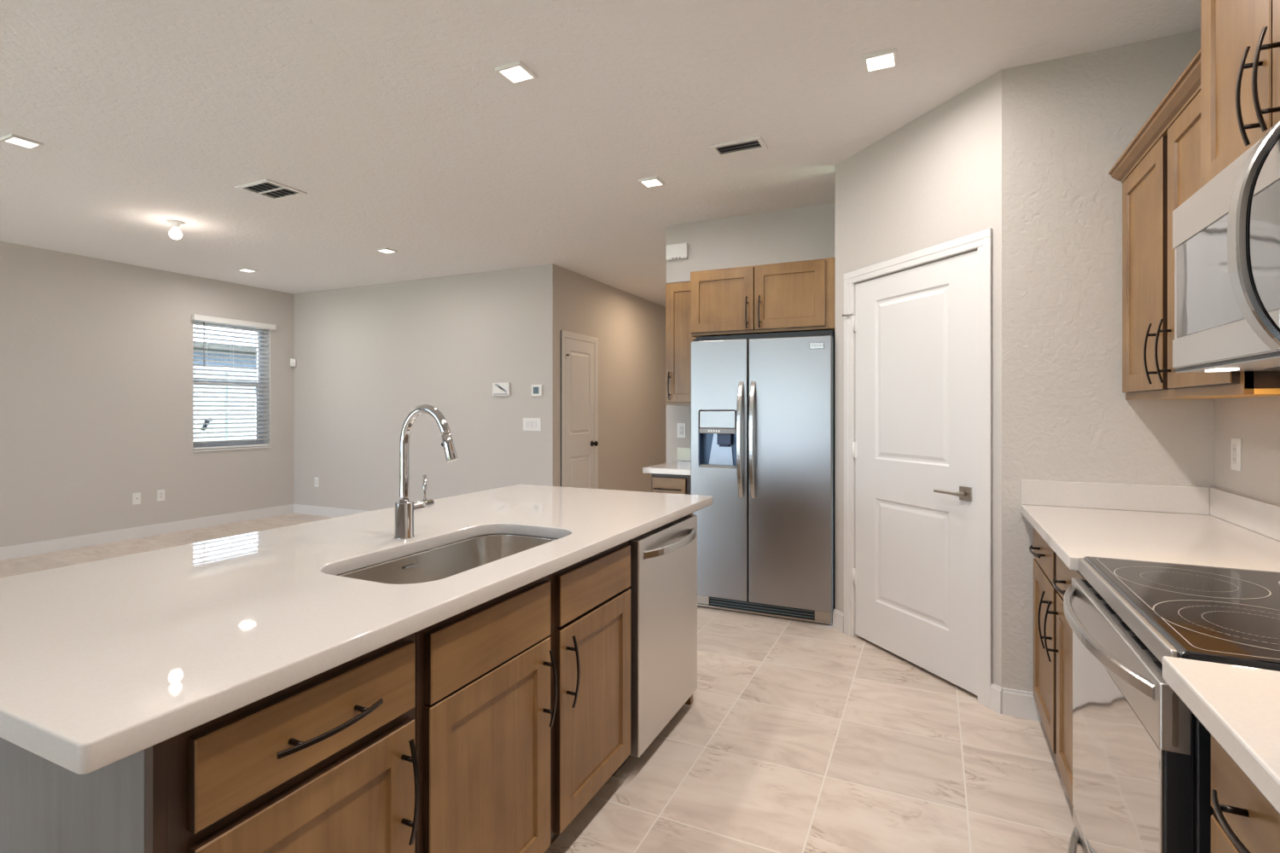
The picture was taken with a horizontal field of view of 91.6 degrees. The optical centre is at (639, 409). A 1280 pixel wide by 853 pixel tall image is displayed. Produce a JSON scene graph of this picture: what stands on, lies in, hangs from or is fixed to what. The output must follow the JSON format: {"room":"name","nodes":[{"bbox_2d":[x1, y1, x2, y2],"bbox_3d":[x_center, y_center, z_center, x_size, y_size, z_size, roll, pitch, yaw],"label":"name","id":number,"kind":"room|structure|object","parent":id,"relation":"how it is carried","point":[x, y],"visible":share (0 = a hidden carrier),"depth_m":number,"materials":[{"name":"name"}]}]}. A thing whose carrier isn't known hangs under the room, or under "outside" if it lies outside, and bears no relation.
{"room":"kitchen","nodes":[
{"label":"kitchen","id":0,"kind":"room"},
{"bbox_2d":[0,240,293,547],"bbox_3d":[-6.330,-0.079,4.149,0.200,2.797,8.813,0,0,25],"label":"wall","id":1,"kind":"structure","parent":0,"point":[96,355],"depth_m":6.23,"materials":[{"name":"grey paint"}]},
{"bbox_2d":[132,492,140,505],"bbox_3d":[-5.160,0.914,6.389,0.015,0.117,0.072,0,0,25],"label":"cable jack","id":2,"kind":"object","parent":1,"relation":"attached to","point":[136,497],"visible":1,"depth_m":6.38,"materials":[{"name":"white plastic"}]},
{"bbox_2d":[0,504,294,560],"bbox_3d":[-6.233,1.264,4.103,0.015,0.112,8.533,0,0,25],"label":"baseboard","id":3,"kind":"structure","parent":1,"relation":"attached to","point":[37,548],"depth_m":6.35,"materials":[{"name":"white"}]},
{"bbox_2d":[157,489,164,501],"bbox_3d":[-5.068,0.909,6.593,0.008,0.117,0.072,0,0,25],"label":"wall outlet","id":4,"kind":"object","parent":1,"relation":"attached to","point":[160,493],"visible":1,"depth_m":6.59,"materials":[{"name":"white plastic"}]},
{"bbox_2d":[193,321,271,452],"bbox_3d":[-4.827,-0.267,7.322,0.206,1.477,0.885,0,0,25],"label":"window","id":5,"kind":"structure","parent":1,"relation":"in","point":[249,442],"depth_m":7.55,"materials":[{"name":"grey"}]},
{"bbox_2d":[201,417,213,430],"bbox_3d":[-4.974,0.165,7.159,0.006,0.160,0.135,0,0,25],"label":"tag","id":6,"kind":"object","parent":5,"relation":"attached to","point":[208,421],"visible":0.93,"depth_m":7.15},
{"bbox_2d":[191,314,275,449],"bbox_3d":[-4.745,-0.300,7.288,0.121,1.492,0.940,0,0,25],"label":"window blind","id":7,"kind":"object","parent":5,"relation":"attached to","point":[200,318],"visible":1,"depth_m":7.26,"materials":[{"name":"white plastic"}]},
{"bbox_2d":[290,358,296,366],"bbox_3d":[-4.409,-0.595,7.920,0.069,0.100,0.042,0,0,-20],"label":"sensor","id":8,"kind":"object","parent":1,"relation":"attached to","point":[293,361],"visible":1,"depth_m":7.90,"materials":[{"name":"white plastic"}]},
{"bbox_2d":[293,263,559,511],"bbox_3d":[-2.626,-0.079,7.201,3.913,2.797,0.140,0,0,25],"label":"wall","id":9,"kind":"structure","parent":0,"point":[366,357],"depth_m":7.02,"materials":[{"name":"grey paint"}]},
{"bbox_2d":[314,477,318,487],"bbox_3d":[-4.042,0.907,7.784,0.072,0.117,0.008,0,0,25],"label":"wall outlet","id":10,"kind":"object","parent":9,"relation":"attached to","point":[316,479],"visible":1,"depth_m":7.78,"materials":[{"name":"white plastic"}]},
{"bbox_2d":[293,504,369,517],"bbox_3d":[-2.652,1.264,7.128,3.898,0.112,0.015,0,0,25],"label":"baseboard","id":11,"kind":"structure","parent":9,"relation":"attached to","point":[298,509],"depth_m":7.71,"materials":[{"name":"white"}]},
{"bbox_2d":[492,382,510,395],"bbox_3d":[-1.460,-0.212,6.559,0.216,0.138,0.031,0,0,25],"label":"alarm keypad","id":12,"kind":"object","parent":9,"relation":"attached to","point":[498,389],"visible":1,"depth_m":6.54,"materials":[{"name":"white plastic"}]},
{"bbox_2d":[523,418,541,430],"bbox_3d":[-1.108,0.154,6.405,0.211,0.125,0.010,0,0,25],"label":"switch plate","id":13,"kind":"object","parent":9,"relation":"attached to","point":[529,424],"visible":1,"depth_m":6.40,"materials":[{"name":"white plastic"}]},
{"bbox_2d":[531,384,542,396],"bbox_3d":[-1.052,-0.195,6.371,0.131,0.120,0.025,0,0,25],"label":"thermostat","id":14,"kind":"object","parent":9,"relation":"attached to","point":[537,390],"visible":1,"depth_m":6.36,"materials":[{"name":"white plastic"}]},
{"bbox_2d":[0,512,1072,852],"bbox_3d":[-1.656,1.380,4.014,8.658,0.120,12.540,0,0,25],"label":"floor","id":15,"kind":"structure","parent":0,"point":[794,736],"depth_m":2.32,"materials":[{"name":"tile"}]},
{"bbox_2d":[0,633,419,852],"bbox_3d":[-0.835,0.882,1.206,0.704,0.875,0.485,0,0,25],"label":"base cabinet","id":16,"kind":"object","parent":15,"relation":"on","point":[326,762],"depth_m":1.01,"materials":[{"name":"brown wood"}]},
{"bbox_2d":[415,541,630,852],"bbox_3d":[-0.509,0.882,1.877,0.684,0.875,1.003,0,0,25],"label":"base cabinet","id":17,"kind":"object","parent":15,"relation":"on","point":[523,694],"visible":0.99,"depth_m":1.62,"materials":[{"name":"brown wood"}]},
{"bbox_2d":[0,484,712,774],"bbox_3d":[-0.665,0.425,2.072,1.104,0.039,2.398,0,0,25],"label":"countertop","id":18,"kind":"structure","parent":17,"relation":"on","point":[103,663],"depth_m":1.27,"materials":[{"name":"stone"}]},
{"bbox_2d":[394,404,457,539],"bbox_3d":[-0.648,0.195,1.976,0.242,0.422,0.146,0,0,25],"label":"kitchen faucet","id":19,"kind":"object","parent":18,"relation":"on","point":[404,509],"visible":1,"depth_m":1.96,"materials":[{"name":"silver metal"}]},
{"bbox_2d":[394,500,414,539],"bbox_3d":[-0.747,0.349,1.976,0.062,0.113,0.062,0,0,25],"label":"base","id":20,"kind":"object","parent":19,"relation":"on","point":[404,510],"depth_m":1.95,"materials":[{"name":"silver metal"}]},
{"bbox_2d":[337,534,556,584],"bbox_3d":[-0.523,0.549,1.837,0.437,0.207,0.809,0,0,25],"label":"sink","id":21,"kind":"object","parent":18,"relation":"in","point":[450,560],"visible":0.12,"depth_m":2.05,"materials":[{"name":"silver metal"}]},
{"bbox_2d":[612,514,697,775],"bbox_3d":[-0.141,0.886,2.605,0.692,0.868,0.616,0,0,25],"label":"dishwasher","id":22,"kind":"object","parent":15,"relation":"on","point":[663,587],"visible":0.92,"depth_m":2.40,"materials":[{"name":"silver metal"}]},
{"bbox_2d":[651,473,690,494],"bbox_3d":[0.347,0.882,4.566,0.328,0.875,0.674,0,0,25],"label":"base cabinet","id":23,"kind":"object","parent":15,"relation":"on","point":[673,484],"visible":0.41,"depth_m":4.30,"materials":[{"name":"brown wood"}]},
{"bbox_2d":[642,460,690,475],"bbox_3d":[0.329,0.425,4.580,0.372,0.039,0.668,0,0,25],"label":"countertop","id":24,"kind":"structure","parent":23,"relation":"on","point":[680,468],"depth_m":4.33,"materials":[{"name":"stone"}]},
{"bbox_2d":[684,512,692,704],"bbox_3d":[-0.058,0.882,2.933,0.643,0.875,0.036,0,0,25],"label":"end panel","id":25,"kind":"object","parent":15,"relation":"on","point":[689,701],"visible":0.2,"depth_m":2.79,"materials":[{"name":"brown wood"}]},
{"bbox_2d":[690,330,835,625],"bbox_3d":[0.878,0.416,4.226,0.903,1.808,0.773,0,0,25],"label":"refrigerator","id":26,"kind":"object","parent":15,"relation":"on","point":[763,405],"visible":0.92,"depth_m":3.92,"materials":[{"name":"silver metal"}]},
{"bbox_2d":[748,335,835,621],"bbox_3d":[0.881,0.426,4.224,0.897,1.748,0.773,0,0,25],"label":"door","id":27,"kind":"structure","parent":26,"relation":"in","point":[792,378],"depth_m":3.85,"materials":[{"name":"silver metal"}]},
{"bbox_2d":[1029,528,1084,808],"bbox_3d":[1.698,0.882,2.064,0.631,0.875,1.048,0,0,25],"label":"base cabinet","id":28,"kind":"object","parent":15,"relation":"on","point":[1052,632],"visible":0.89,"depth_m":2.19,"materials":[{"name":"brown wood"}]},
{"bbox_2d":[1020,504,1279,572],"bbox_3d":[1.701,0.425,2.062,0.642,0.039,1.057,0,0,25],"label":"countertop","id":29,"kind":"structure","parent":28,"relation":"on","point":[1073,534],"depth_m":1.97,"materials":[{"name":"stone"}]},
{"bbox_2d":[1063,556,1279,852],"bbox_3d":[1.283,0.785,1.254,0.687,1.070,0.748,0,0,25],"label":"electric range","id":30,"kind":"object","parent":15,"relation":"on","point":[1142,759],"visible":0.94,"depth_m":1.24,"materials":[{"name":"silver metal"}]},
{"bbox_2d":[1083,556,1279,671],"bbox_3d":[1.319,0.424,1.237,0.593,0.052,0.748,0,0,25],"label":"cooktop","id":31,"kind":"object","parent":30,"relation":"in","point":[1220,615],"depth_m":1.27,"materials":[{"name":"black glass"}]},
{"bbox_2d":[1210,735,1279,852],"bbox_3d":[0.960,0.882,0.492,0.631,0.875,0.866,0,0,25],"label":"base cabinet","id":32,"kind":"object","parent":15,"relation":"on","point":[1243,821],"visible":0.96,"depth_m":0.85,"materials":[{"name":"brown wood"}]},
{"bbox_2d":[1162,656,1279,814],"bbox_3d":[0.958,0.425,0.478,0.642,0.039,0.919,0,0,25],"label":"countertop","id":33,"kind":"structure","parent":32,"relation":"on","point":[1239,706],"depth_m":0.85,"materials":[{"name":"stone"}]},
{"bbox_2d":[0,0,1200,307],"bbox_3d":[-1.656,-1.552,4.014,8.658,0.150,12.540,0,0,25],"label":"ceiling","id":34,"kind":"structure","parent":0,"point":[399,129],"depth_m":3.08,"materials":[{"name":"white paint"}]},
{"bbox_2d":[0,133,43,150],"bbox_3d":[-3.393,-1.470,3.421,0.132,0.014,0.132,0,0,25],"label":"recessed light","id":35,"kind":"object","parent":34,"relation":"in","point":[14,139],"visible":1,"depth_m":3.41,"materials":[{"name":"white plastic"}]},
{"bbox_2d":[5,137,37,147],"bbox_3d":[-3.393,-1.470,3.421,0.104,0.010,0.104,0,0,25],"label":"diffuser","id":36,"kind":"object","parent":35,"relation":"attached to","point":[21,142],"depth_m":3.41,"materials":[{"name":"white plastic"}]},
{"bbox_2d":[166,219,184,239],"bbox_3d":[-3.654,-1.409,4.902,0.114,0.137,0.114,0,0,25],"label":"lamp","id":37,"kind":"object","parent":34,"relation":"attached to","point":[174,233],"visible":1,"depth_m":4.88,"materials":[{"name":"white plastic"}]},
{"bbox_2d":[166,219,184,227],"bbox_3d":[-3.654,-1.454,4.902,0.114,0.045,0.114,0,0,25],"label":"socket","id":38,"kind":"object","parent":37,"relation":"attached to","point":[176,224],"depth_m":4.88,"materials":[{"name":"white plastic"}]},
{"bbox_2d":[237,267,257,273],"bbox_3d":[-4.143,-1.470,6.575,0.132,0.014,0.132,0,0,25],"label":"recessed light","id":39,"kind":"object","parent":34,"relation":"in","point":[246,270],"visible":1,"depth_m":6.55,"materials":[{"name":"white"}]},
{"bbox_2d":[234,179,307,201],"bbox_3d":[-2.474,-1.472,4.183,0.322,0.011,0.290,0,0,25],"label":"ceiling vent","id":40,"kind":"object","parent":34,"relation":"in","point":[268,189],"visible":1,"depth_m":4.18,"materials":[{"name":"white plastic"}]},
{"bbox_2d":[375,247,397,254],"bbox_3d":[-2.346,-1.470,5.766,0.132,0.014,0.132,0,0,25],"label":"recessed light","id":41,"kind":"object","parent":34,"relation":"in","point":[385,250],"visible":1,"depth_m":5.75,"materials":[{"name":"white"}]},
{"bbox_2d":[380,250,394,253],"bbox_3d":[-2.346,-1.470,5.766,0.104,0.010,0.104,0,0,25],"label":"diffuser","id":42,"kind":"object","parent":41,"relation":"attached to","point":[381,251],"depth_m":5.77,"materials":[{"name":"white"}]},
{"bbox_2d":[494,60,537,85],"bbox_3d":[-0.540,-1.470,2.722,0.132,0.014,0.132,0,0,25],"label":"recessed light","id":43,"kind":"object","parent":34,"relation":"in","point":[515,72],"visible":1,"depth_m":2.71,"materials":[{"name":"white plastic"}]},
{"bbox_2d":[500,66,532,82],"bbox_3d":[-0.540,-1.470,2.722,0.104,0.010,0.104,0,0,25],"label":"diffuser","id":44,"kind":"object","parent":43,"relation":"attached to","point":[513,74],"depth_m":2.72,"materials":[{"name":"white plastic"}]},
{"bbox_2d":[638,176,664,187],"bbox_3d":[0.076,-1.470,4.029,0.132,0.014,0.132,0,0,25],"label":"recessed light","id":45,"kind":"object","parent":34,"relation":"in","point":[652,182],"visible":1,"depth_m":4.01,"materials":[{"name":"white plastic"}]},
{"bbox_2d":[641,179,661,186],"bbox_3d":[0.076,-1.470,4.029,0.104,0.010,0.104,0,0,25],"label":"diffuser","id":46,"kind":"object","parent":45,"relation":"attached to","point":[646,183],"depth_m":4.03,"materials":[{"name":"white plastic"}]},
{"bbox_2d":[709,135,767,157],"bbox_3d":[0.554,-1.472,3.494,0.290,0.011,0.164,0,0,25],"label":"ceiling vent","id":47,"kind":"object","parent":34,"relation":"in","point":[756,143],"visible":1,"depth_m":3.49,"materials":[{"name":"white plastic"}]},
{"bbox_2d":[862,47,898,74],"bbox_3d":[1.015,-1.470,2.628,0.132,0.014,0.132,0,0,25],"label":"recessed light","id":48,"kind":"object","parent":34,"relation":"in","point":[887,59],"visible":1,"depth_m":2.62,"materials":[{"name":"white plastic"}]},
{"bbox_2d":[866,53,894,70],"bbox_3d":[1.015,-1.470,2.628,0.104,0.010,0.104,0,0,25],"label":"diffuser","id":49,"kind":"object","parent":48,"relation":"attached to","point":[874,61],"depth_m":2.62,"materials":[{"name":"white plastic"}]},
{"bbox_2d":[559,266,666,492],"bbox_3d":[-0.097,-0.079,8.150,0.140,2.797,3.727,0,0,25],"label":"wall","id":50,"kind":"structure","parent":0,"point":[630,329],"depth_m":7.71,"materials":[{"name":"grey paint"}]},
{"bbox_2d":[560,330,598,488],"bbox_3d":[-0.620,0.250,6.773,0.083,2.140,0.767,0,0,25],"label":"door","id":51,"kind":"structure","parent":50,"relation":"in","point":[578,357],"depth_m":6.74,"materials":[{"name":"white wood"}]},
{"bbox_2d":[666,203,835,462],"bbox_3d":[1.827,-0.079,6.776,1.424,2.797,4.580,0,0,25],"label":"wall","id":52,"kind":"structure","parent":0,"point":[806,233],"depth_m":4.73,"materials":[{"name":"grey paint"}]},
{"bbox_2d":[665,242,688,261],"bbox_3d":[0.295,-1.250,4.940,0.180,0.120,0.046,0,0,25],"label":"door chime","id":53,"kind":"object","parent":52,"relation":"attached to","point":[680,251],"visible":1,"depth_m":4.92,"materials":[{"name":"white plastic"}]},
{"bbox_2d":[665,280,696,405],"bbox_3d":[0.393,-0.487,4.701,0.311,0.910,0.391,0,0,25],"label":"upper cabinet","id":54,"kind":"object","parent":52,"relation":"attached to","point":[678,339],"visible":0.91,"depth_m":4.59,"materials":[{"name":"brown wood"}]},
{"bbox_2d":[677,423,686,437],"bbox_3d":[0.329,0.166,4.944,0.072,0.117,0.008,0,0,25],"label":"wall outlet","id":55,"kind":"object","parent":52,"relation":"attached to","point":[681,427],"visible":1,"depth_m":4.94,"materials":[{"name":"white plastic"}]},
{"bbox_2d":[679,425,683,435],"bbox_3d":[0.328,0.166,4.942,0.034,0.068,0.003,0,0,25],"label":"receptacle","id":56,"kind":"object","parent":55,"relation":"attached to","point":[681,427],"depth_m":4.94,"materials":[{"name":"white plastic"}]},
{"bbox_2d":[677,447,690,460],"bbox_3d":[0.467,0.353,4.873,0.372,0.106,0.020,0,0,25],"label":"backsplash","id":57,"kind":"structure","parent":52,"relation":"attached to","point":[683,453],"depth_m":4.92,"materials":[{"name":"stone"}]},
{"bbox_2d":[690,256,835,337],"bbox_3d":[0.896,-0.715,4.286,0.949,0.434,0.714,0,0,25],"label":"upper cabinet","id":58,"kind":"object","parent":52,"relation":"attached to","point":[797,296],"visible":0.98,"depth_m":3.99,"materials":[{"name":"brown wood"}]},
{"bbox_2d":[835,69,1001,687],"bbox_3d":[1.427,-0.079,3.257,0.110,2.797,1.132,0,0,-20],"label":"wall","id":59,"kind":"structure","parent":0,"point":[936,179],"depth_m":3.09,"materials":[{"name":"grey paint"}]},
{"bbox_2d":[842,228,992,709],"bbox_3d":[1.411,0.261,3.223,0.185,2.119,0.990,0,0,-22],"label":"door","id":60,"kind":"structure","parent":59,"relation":"in","point":[918,324],"depth_m":3.12,"materials":[{"name":"white wood"}]},
{"bbox_2d":[832,609,1002,714],"bbox_3d":[1.369,1.264,3.234,0.015,0.112,1.141,0,0,-20],"label":"baseboard","id":61,"kind":"structure","parent":59,"relation":"attached to","point":[996,692],"depth_m":2.73,"materials":[{"name":"white wood"}]},
{"bbox_2d":[1001,29,1214,692],"bbox_3d":[1.933,-0.079,2.615,0.732,2.797,0.140,0,0,25],"label":"wall","id":62,"kind":"structure","parent":0,"point":[1067,416],"depth_m":2.60,"materials":[{"name":"grey paint"}]},
{"bbox_2d":[1002,687,1041,721],"bbox_3d":[1.646,1.264,2.664,0.164,0.112,0.015,0,0,25],"label":"baseboard","id":63,"kind":"structure","parent":62,"relation":"attached to","point":[1020,704],"depth_m":2.67,"materials":[{"name":"white wood"}]},
{"bbox_2d":[1020,479,1209,514],"bbox_3d":[1.912,0.353,2.536,0.622,0.106,0.020,0,0,25],"label":"backsplash","id":64,"kind":"structure","parent":62,"relation":"attached to","point":[1195,500],"depth_m":2.52,"materials":[{"name":"stone"}]},
{"bbox_2d":[1194,715,1213,852],"bbox_3d":[1.323,0.876,1.235,0.563,0.848,0.740,0,0,25],"label":"cabinet frame","id":65,"kind":"object","parent":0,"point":[1203,810],"depth_m":1.02,"materials":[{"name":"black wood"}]},
{"bbox_2d":[1214,395,1279,505],"bbox_3d":[0.908,-0.079,-0.549,0.140,2.797,6.458,0,0,25],"label":"wall","id":66,"kind":"structure","parent":0,"point":[1255,421],"depth_m":2.13,"materials":[{"name":"grey paint"}]},
{"bbox_2d":[1108,48,1279,400],"bbox_3d":[1.838,-0.504,1.998,0.331,0.932,1.055,0,0,25],"label":"upper cabinet","id":67,"kind":"object","parent":66,"relation":"attached to","point":[1160,169],"visible":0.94,"depth_m":2.08,"materials":[{"name":"brown wood"}]},
{"bbox_2d":[1172,120,1279,372],"bbox_3d":[1.381,-0.314,1.209,0.477,0.446,0.746,0,0,25],"label":"microwave oven","id":68,"kind":"object","parent":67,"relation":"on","point":[1226,235],"visible":1,"depth_m":1.30,"materials":[{"name":"silver metal"}]},
{"bbox_2d":[1230,437,1241,471],"bbox_3d":[2.128,0.160,2.225,0.008,0.117,0.072,0,0,25],"label":"wall outlet","id":69,"kind":"object","parent":66,"relation":"attached to","point":[1236,443],"visible":1,"depth_m":2.21,"materials":[{"name":"white plastic"}]},
{"bbox_2d":[1232,444,1237,464],"bbox_3d":[2.126,0.160,2.226,0.003,0.068,0.034,0,0,25],"label":"receptacle","id":70,"kind":"object","parent":69,"relation":"attached to","point":[1234,446],"depth_m":2.22,"materials":[{"name":"white plastic"}]},
{"bbox_2d":[1200,0,1279,187],"bbox_3d":[1.422,-0.838,1.192,0.399,0.591,0.754,0,0,25],"label":"upper cabinet","id":71,"kind":"object","parent":66,"relation":"attached to","point":[1240,39],"visible":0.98,"depth_m":1.43,"materials":[{"name":"brown wood"}]},
{"bbox_2d":[1209,487,1279,541],"bbox_3d":[1.983,0.353,1.930,0.020,0.106,1.057,0,0,25],"label":"backsplash","id":72,"kind":"structure","parent":66,"relation":"attached to","point":[1259,516],"depth_m":2.12,"materials":[{"name":"stone"}]},
{"label":"outside","id":73,"kind":"structure","parent":0,"visible":0},
{"bbox_3d":[-7.667,1.595,2.494,44.000,0.150,30.000,0,0,25],"label":"ground","id":74,"kind":"structure","parent":73,"visible":0},
{"bbox_2d":[193,366,256,442],"bbox_3d":[-5.578,0.440,10.240,0.100,2.160,6.600,0,0,25],"label":"vinyl fence","id":75,"kind":"object","parent":74,"relation":"on","point":[194,367],"visible":0.07,"depth_m":9.11,"materials":[{"name":"grey plastic"}]},
{"bbox_2d":[193,325,256,369],"bbox_3d":[-9.976,-0.680,13.519,6.450,4.400,12.800,0,0,25],"label":"neighbouring house","id":76,"kind":"structure","parent":74,"relation":"on","point":[194,326],"depth_m":11.48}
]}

